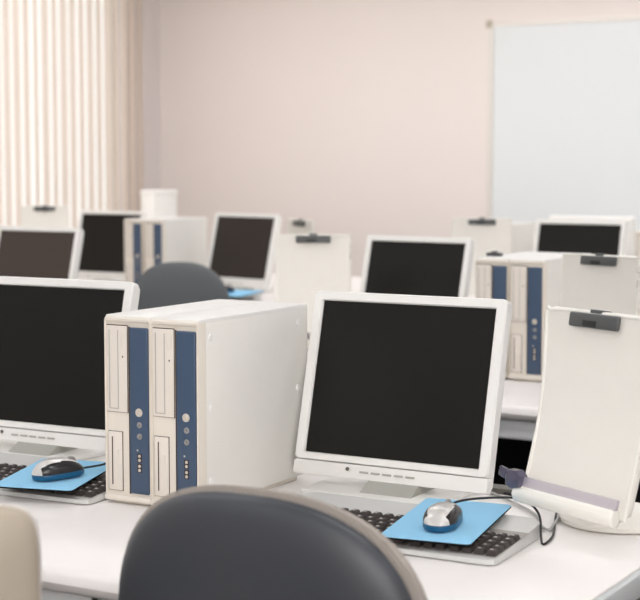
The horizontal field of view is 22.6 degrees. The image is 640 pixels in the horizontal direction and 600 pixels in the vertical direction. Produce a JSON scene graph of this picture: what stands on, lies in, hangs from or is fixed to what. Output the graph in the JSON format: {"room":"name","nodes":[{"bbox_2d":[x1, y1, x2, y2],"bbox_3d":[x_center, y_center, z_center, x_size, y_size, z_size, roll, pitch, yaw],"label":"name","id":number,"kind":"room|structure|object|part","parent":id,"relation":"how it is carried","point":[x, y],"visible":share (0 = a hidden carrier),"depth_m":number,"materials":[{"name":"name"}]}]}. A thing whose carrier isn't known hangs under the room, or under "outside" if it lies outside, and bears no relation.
{"room":"computer lab","nodes":[
{"label":"computer lab","id":0,"kind":"room"},
{"bbox_2d":[117,0,160,210],"bbox_3d":[-3.773,-0.582,5.787,0.150,2.750,10.700,3,6,30],"label":"wall","id":1,"kind":"structure","parent":0,"point":[150,24],"depth_m":10.20,"materials":[{"name":"beige paint"}]},
{"bbox_2d":[0,0,142,227],"bbox_3d":[-2.647,-0.746,7.468,0.040,2.545,6.152,3,6,30],"label":"vertical blinds","id":2,"kind":"object","parent":1,"relation":"attached to","point":[5,3],"visible":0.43,"depth_m":9.46,"materials":[{"name":"fabric"}]},
{"bbox_2d":[110,0,115,210],"bbox_3d":[-2.781,-0.809,7.522,0.060,2.200,5.920,3,6,30],"label":"window","id":3,"kind":"structure","parent":1,"relation":"in","point":[111,1],"depth_m":10.01,"materials":[{"name":"metal"}]},
{"bbox_2d":[159,0,639,276],"bbox_3d":[2.772,-0.798,8.263,9.000,2.750,0.150,3,6,30],"label":"wall","id":4,"kind":"structure","parent":0,"point":[360,119],"depth_m":9.70,"materials":[{"name":"beige paint"}]},
{"bbox_2d":[486,15,639,229],"bbox_3d":[2.509,-0.897,8.267,3.624,1.237,0.089,3,6,30],"label":"whiteboard","id":5,"kind":"object","parent":4,"relation":"attached to","point":[563,100],"visible":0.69,"depth_m":8.95,"materials":[{"name":"ceramic"}]},
{"bbox_2d":[486,251,502,255],"bbox_3d":[0.473,-0.126,4.334,0.044,0.014,0.024,3,6,30],"label":"binder clip","id":6,"kind":"object","parent":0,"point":[492,253],"visible":1,"depth_m":4.33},
{"bbox_3d":[0.059,1.031,3.707,9.000,0.100,11.000,3,6,30],"label":"floor","id":7,"kind":"structure","parent":0,"visible":0},
{"bbox_2d":[0,504,41,599],"bbox_3d":[-0.463,0.662,1.889,0.473,0.949,0.567,0,5,4],"label":"office chair","id":8,"kind":"object","parent":7,"relation":"on","point":[20,546],"visible":1,"depth_m":1.62,"materials":[{"name":"beige plastic"}]},
{"bbox_2d":[137,262,228,309],"bbox_3d":[-0.461,0.309,6.011,0.474,0.934,0.567,1,5,12],"label":"office chair","id":9,"kind":"object","parent":7,"relation":"on","point":[167,283],"visible":0.24,"depth_m":5.74,"materials":[{"name":"grey plastic"}]},
{"bbox_2d":[118,485,427,599],"bbox_3d":[0.040,0.660,2.060,0.474,0.923,0.567,3,6,32],"label":"office chair","id":10,"kind":"object","parent":7,"relation":"on","point":[207,542],"visible":1,"depth_m":1.81,"materials":[{"name":"grey plastic"}]},
{"bbox_2d":[247,291,309,338],"bbox_3d":[0.058,0.377,6.473,4.885,0.720,0.930,3,6,30],"label":"computer desk","id":11,"kind":"object","parent":7,"relation":"on","point":[267,296],"visible":0.02,"depth_m":6.73,"materials":[{"name":"white laminate"}]},
{"bbox_2d":[77,210,147,280],"bbox_3d":[-0.994,-0.241,7.436,0.378,0.344,0.190,3,6,30],"label":"monitor","id":12,"kind":"object","parent":11,"relation":"on","point":[102,253],"visible":0.53,"depth_m":7.45,"materials":[{"name":"white plastic"}]},
{"bbox_2d":[124,216,179,283],"bbox_3d":[-0.738,-0.210,7.219,0.098,0.320,0.358,3,6,30],"label":"computer tower","id":13,"kind":"object","parent":11,"relation":"on","point":[134,230],"visible":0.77,"depth_m":7.07,"materials":[{"name":"white plastic"}]},
{"bbox_3d":[-0.845,-0.268,7.077,0.043,0.146,0.004,3,6,30],"label":"drive door","id":14,"kind":"part","parent":13,"relation":"part of","materials":[{"name":"beige plastic"}]},
{"bbox_3d":[-0.820,-0.201,7.079,0.090,0.298,0.016,3,6,30],"label":"panel","id":15,"kind":"part","parent":13,"relation":"part of","materials":[{"name":"beige plastic"}]},
{"bbox_2d":[144,217,207,270],"bbox_3d":[-0.641,-0.205,7.157,0.098,0.320,0.358,3,6,30],"label":"computer tower","id":16,"kind":"object","parent":11,"relation":"on","point":[182,239],"visible":0.51,"depth_m":7.07,"materials":[{"name":"white plastic"}]},
{"bbox_3d":[-0.747,-0.262,7.016,0.043,0.146,0.004,3,6,30],"label":"drive door","id":17,"kind":"part","parent":16,"relation":"part of","materials":[{"name":"beige plastic"}]},
{"bbox_3d":[-0.723,-0.195,7.017,0.090,0.298,0.016,3,6,30],"label":"panel","id":18,"kind":"part","parent":16,"relation":"part of","materials":[{"name":"beige plastic"}]},
{"bbox_2d":[206,213,281,292],"bbox_3d":[-0.357,-0.209,7.068,0.378,0.344,0.190,4,7,40],"label":"monitor","id":19,"kind":"object","parent":11,"relation":"on","point":[242,245],"visible":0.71,"depth_m":7.06,"materials":[{"name":"white plastic"}]},
{"bbox_2d":[229,293,260,299],"bbox_3d":[-0.485,-0.025,6.784,0.455,0.023,0.225,3,6,30],"label":"keyboard","id":20,"kind":"object","parent":11,"relation":"on","point":[258,295],"visible":0.03,"depth_m":6.66,"materials":[{"name":"white plastic"}]},
{"bbox_2d":[228,289,264,296],"bbox_3d":[-0.360,-0.028,6.639,0.190,0.013,0.200,3,6,30],"label":"mouse pad","id":21,"kind":"object","parent":11,"relation":"on","point":[237,293],"visible":0.52,"depth_m":6.63,"materials":[{"name":"blue rubber"}]},
{"bbox_2d":[225,284,234,291],"bbox_3d":[-0.401,-0.048,6.638,0.094,0.036,0.052,-1,5,-11],"label":"computer mouse","id":22,"kind":"object","parent":21,"relation":"on","point":[229,288],"visible":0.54,"depth_m":6.62,"materials":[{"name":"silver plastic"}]},
{"bbox_2d":[287,218,314,233],"bbox_3d":[-0.022,-0.133,6.128,0.215,0.357,0.232,-2,5,-24],"label":"holder","id":23,"kind":"object","parent":11,"relation":"on","point":[295,226],"visible":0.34,"depth_m":6.08,"materials":[{"name":"beige plastic"}]},
{"bbox_2d":[452,218,511,294],"bbox_3d":[0.633,-0.148,6.292,0.232,0.357,0.215,0,5,4],"label":"holder","id":24,"kind":"object","parent":11,"relation":"on","point":[488,234],"visible":0.45,"depth_m":6.22,"materials":[{"name":"beige plastic"}]},
{"bbox_2d":[532,219,627,255],"bbox_3d":[1.004,-0.141,6.286,0.378,0.344,0.190,3,6,30],"label":"monitor","id":25,"kind":"object","parent":11,"relation":"on","point":[550,235],"visible":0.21,"depth_m":6.30,"materials":[{"name":"white plastic"}]},
{"bbox_2d":[635,230,639,315],"bbox_3d":[1.293,-0.108,6.051,0.098,0.320,0.358,3,6,30],"label":"computer tower","id":26,"kind":"object","parent":11,"relation":"on","point":[637,232],"visible":0.34,"depth_m":5.91,"materials":[{"name":"white plastic"}]},
{"bbox_3d":[1.186,-0.166,5.909,0.043,0.146,0.004,3,6,30],"label":"drive door","id":27,"kind":"part","parent":26,"relation":"part of","materials":[{"name":"beige plastic"}]},
{"bbox_2d":[0,454,639,599],"bbox_3d":[-1.132,0.661,3.224,3.685,0.720,0.850,3,6,30],"label":"computer desk","id":28,"kind":"object","parent":7,"relation":"on","point":[83,546],"visible":0.31,"depth_m":2.31,"materials":[{"name":"white laminate"}]},
{"bbox_2d":[0,452,105,503],"bbox_3d":[-0.542,0.315,2.892,0.455,0.025,0.225,3,6,27],"label":"keyboard","id":29,"kind":"object","parent":28,"relation":"on","point":[94,491],"visible":0.42,"depth_m":2.76,"materials":[{"name":"white plastic"}]},
{"bbox_2d":[0,458,105,491],"bbox_3d":[-0.462,0.306,2.807,0.150,0.013,0.205,1,5,16],"label":"mouse pad","id":30,"kind":"object","parent":29,"relation":"on","point":[22,479],"visible":0.59,"depth_m":2.76,"materials":[{"name":"blue rubber"}]},
{"bbox_2d":[32,456,105,480],"bbox_3d":[-0.348,0.294,2.909,0.078,0.067,0.429,4,6,37],"label":"computer mouse","id":31,"kind":"object","parent":30,"relation":"on","point":[55,468],"visible":0.87,"depth_m":2.75,"materials":[{"name":"silver plastic"}]},
{"bbox_2d":[0,276,139,459],"bbox_3d":[-0.551,0.132,3.172,0.378,0.344,0.190,3,6,28],"label":"monitor","id":32,"kind":"object","parent":28,"relation":"on","point":[52,365],"visible":0.72,"depth_m":3.16,"materials":[{"name":"white plastic"}]},
{"bbox_2d":[104,299,261,505],"bbox_3d":[-0.235,0.173,2.837,0.098,0.320,0.358,3,6,30],"label":"computer tower","id":33,"kind":"object","parent":28,"relation":"on","point":[126,334],"visible":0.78,"depth_m":2.69,"materials":[{"name":"plastic"}]},
{"bbox_3d":[-0.342,0.116,2.695,0.043,0.146,0.004,3,6,30],"label":"drive door","id":34,"kind":"part","parent":33,"relation":"part of","materials":[{"name":"white plastic"}]},
{"bbox_3d":[-0.317,0.183,2.697,0.090,0.298,0.016,3,6,30],"label":"panel","id":35,"kind":"part","parent":33,"relation":"part of","materials":[{"name":"beige plastic"}]},
{"bbox_2d":[150,302,306,504],"bbox_3d":[-0.152,0.178,2.783,0.098,0.320,0.358,3,6,30],"label":"computer tower","id":36,"kind":"object","parent":28,"relation":"on","point":[227,383],"visible":0.87,"depth_m":2.69,"materials":[{"name":"white plastic"}]},
{"bbox_3d":[-0.258,0.120,2.642,0.043,0.146,0.004,3,6,30],"label":"drive door","id":37,"kind":"part","parent":36,"relation":"part of","materials":[{"name":"white plastic"}]},
{"bbox_3d":[-0.234,0.188,2.643,0.090,0.298,0.016,3,6,30],"label":"panel","id":38,"kind":"part","parent":36,"relation":"part of","materials":[{"name":"beige plastic"}]},
{"bbox_2d":[293,291,511,503],"bbox_3d":[0.132,0.166,2.785,0.378,0.344,0.190,3,6,30],"label":"monitor","id":39,"kind":"object","parent":28,"relation":"on","point":[402,397],"visible":0.97,"depth_m":2.78,"materials":[{"name":"white plastic"}]},
{"bbox_2d":[299,492,539,564],"bbox_3d":[0.107,0.350,2.494,0.455,0.025,0.225,3,6,30],"label":"keyboard","id":40,"kind":"object","parent":28,"relation":"on","point":[510,534],"visible":0.29,"depth_m":2.42,"materials":[{"name":"white plastic"}]},
{"bbox_2d":[382,498,510,545],"bbox_3d":[0.195,0.338,2.448,0.142,0.015,0.232,2,5,22],"label":"mouse pad","id":41,"kind":"object","parent":40,"relation":"on","point":[478,517],"visible":0.76,"depth_m":2.42,"materials":[{"name":"blue rubber"}]},
{"bbox_2d":[423,496,557,544],"bbox_3d":[0.325,0.328,2.514,0.160,0.066,0.426,4,7,42],"label":"computer mouse","id":42,"kind":"object","parent":41,"relation":"on","point":[445,516],"visible":0.94,"depth_m":2.39,"materials":[{"name":"silver plastic"}]},
{"bbox_2d":[491,484,511,494],"bbox_3d":[0.341,0.333,2.790,0.300,0.010,0.035,3,6,30],"label":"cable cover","id":43,"kind":"object","parent":28,"relation":"on","point":[497,488],"visible":0.02,"depth_m":2.79,"materials":[{"name":"grey plastic"}]},
{"bbox_2d":[490,491,559,530],"bbox_3d":[0.380,0.346,2.656,0.118,0.005,0.300,-1,5,-11],"label":"cord","id":44,"kind":"object","parent":28,"relation":"on","point":[493,493],"visible":0.62,"depth_m":2.63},
{"bbox_2d":[498,305,639,533],"bbox_3d":[0.465,0.186,2.481,0.296,0.357,0.302,-3,6,-33],"label":"holder","id":45,"kind":"object","parent":28,"relation":"on","point":[583,466],"visible":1,"depth_m":2.40,"materials":[{"name":"beige plastic"}]},
{"bbox_3d":[0.304,0.278,2.481,0.018,0.031,0.036,-3,6,-33],"label":"guide knob","id":46,"kind":"part","parent":45,"relation":"part of","materials":[{"name":"purple plastic"}]},
{"bbox_2d":[270,274,474,297],"bbox_3d":[0.463,0.303,7.321,5.035,0.720,0.930,3,6,30],"label":"computer desk","id":47,"kind":"object","parent":7,"relation":"on","point":[355,281],"visible":0.02,"depth_m":7.48,"materials":[{"name":"white laminate"}]},
{"bbox_2d":[21,205,67,226],"bbox_3d":[-1.363,-0.296,7.986,0.232,0.357,0.215,0,5,-2],"label":"holder","id":48,"kind":"object","parent":47,"relation":"on","point":[44,215],"visible":0.38,"depth_m":7.92,"materials":[{"name":"beige plastic"}]},
{"bbox_2d":[140,189,177,217],"bbox_3d":[-0.824,-0.351,8.213,0.090,0.428,0.206,3,6,30],"label":"storage box","id":49,"kind":"object","parent":47,"relation":"on","point":[163,202],"visible":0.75,"depth_m":8.13,"materials":[{"name":"white plastic"}]},
{"bbox_3d":[-0.824,-0.550,8.196,0.090,0.028,0.206,3,6,30],"label":"lid","id":50,"kind":"part","parent":49,"relation":"part of","materials":[{"name":"white plastic"}]},
{"bbox_2d":[511,222,535,252],"bbox_3d":[0.788,-0.156,6.594,0.098,0.320,0.358,3,6,30],"label":"computer tower","id":51,"kind":"object","parent":47,"relation":"on","point":[522,232],"visible":0.02,"depth_m":6.57,"materials":[{"name":"white plastic"}]},
{"bbox_2d":[549,215,635,255],"bbox_3d":[1.179,-0.190,6.851,0.378,0.344,0.190,3,6,30],"label":"monitor","id":52,"kind":"object","parent":47,"relation":"on","point":[630,243],"visible":0.12,"depth_m":6.73,"materials":[{"name":"white plastic"}]},
{"bbox_2d":[307,351,639,502],"bbox_3d":[-0.525,0.518,4.869,4.285,0.720,0.860,3,6,30],"label":"computer desk","id":53,"kind":"object","parent":7,"relation":"on","point":[521,399],"visible":0.03,"depth_m":3.99,"materials":[{"name":"white laminate"}]},
{"bbox_2d":[0,226,83,278],"bbox_3d":[-1.027,-0.086,5.666,0.378,0.344,0.190,3,6,30],"label":"monitor","id":54,"kind":"object","parent":53,"relation":"on","point":[25,251],"visible":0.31,"depth_m":5.67,"materials":[{"name":"white plastic"}]},
{"bbox_2d":[275,234,350,350],"bbox_3d":[-0.017,-0.029,4.939,0.232,0.357,0.215,0,5,3],"label":"holder","id":55,"kind":"object","parent":53,"relation":"on","point":[305,264],"visible":0.55,"depth_m":4.87,"materials":[{"name":"beige plastic"}]},
{"bbox_2d":[359,235,474,297],"bbox_3d":[0.277,-0.021,4.922,0.378,0.344,0.190,3,6,35],"label":"monitor","id":56,"kind":"object","parent":53,"relation":"on","point":[404,265],"visible":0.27,"depth_m":4.93,"materials":[{"name":"white plastic"}]},
{"bbox_2d":[475,252,556,378],"bbox_3d":[0.542,0.037,4.395,0.098,0.320,0.358,3,6,30],"label":"computer tower","id":57,"kind":"object","parent":53,"relation":"on","point":[492,273],"visible":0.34,"depth_m":4.24,"materials":[{"name":"white plastic"}]},
{"bbox_3d":[0.436,-0.021,4.253,0.043,0.146,0.004,3,6,30],"label":"drive door","id":58,"kind":"part","parent":57,"relation":"part of","materials":[{"name":"beige plastic"}]},
{"bbox_3d":[0.460,0.046,4.255,0.090,0.298,0.016,3,6,30],"label":"panel","id":59,"kind":"part","parent":57,"relation":"part of","materials":[{"name":"beige plastic"}]},
{"bbox_2d":[508,253,588,381],"bbox_3d":[0.628,0.042,4.340,0.098,0.320,0.358,3,6,30],"label":"computer tower","id":60,"kind":"object","parent":53,"relation":"on","point":[535,281],"visible":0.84,"depth_m":4.19,"materials":[{"name":"white plastic"}]},
{"bbox_3d":[0.521,-0.016,4.198,0.043,0.146,0.004,3,6,30],"label":"drive door","id":61,"kind":"part","parent":60,"relation":"part of","materials":[{"name":"beige plastic"}]},
{"bbox_3d":[0.546,0.051,4.200,0.090,0.298,0.016,3,6,30],"label":"panel","id":62,"kind":"part","parent":60,"relation":"part of","materials":[{"name":"beige plastic"}]},
{"bbox_3d":[-0.365,0.421,5.139,4.185,0.506,0.020,3,6,30],"label":"modesty panel","id":63,"kind":"part","parent":53,"relation":"part of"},
{"bbox_2d":[560,252,639,315],"bbox_3d":[0.714,0.063,3.882,0.215,0.357,0.232,-4,7,-42],"label":"holder","id":64,"kind":"object","parent":53,"relation":"on","point":[597,281],"visible":0.5,"depth_m":3.83,"materials":[{"name":"beige plastic"}]}
]}

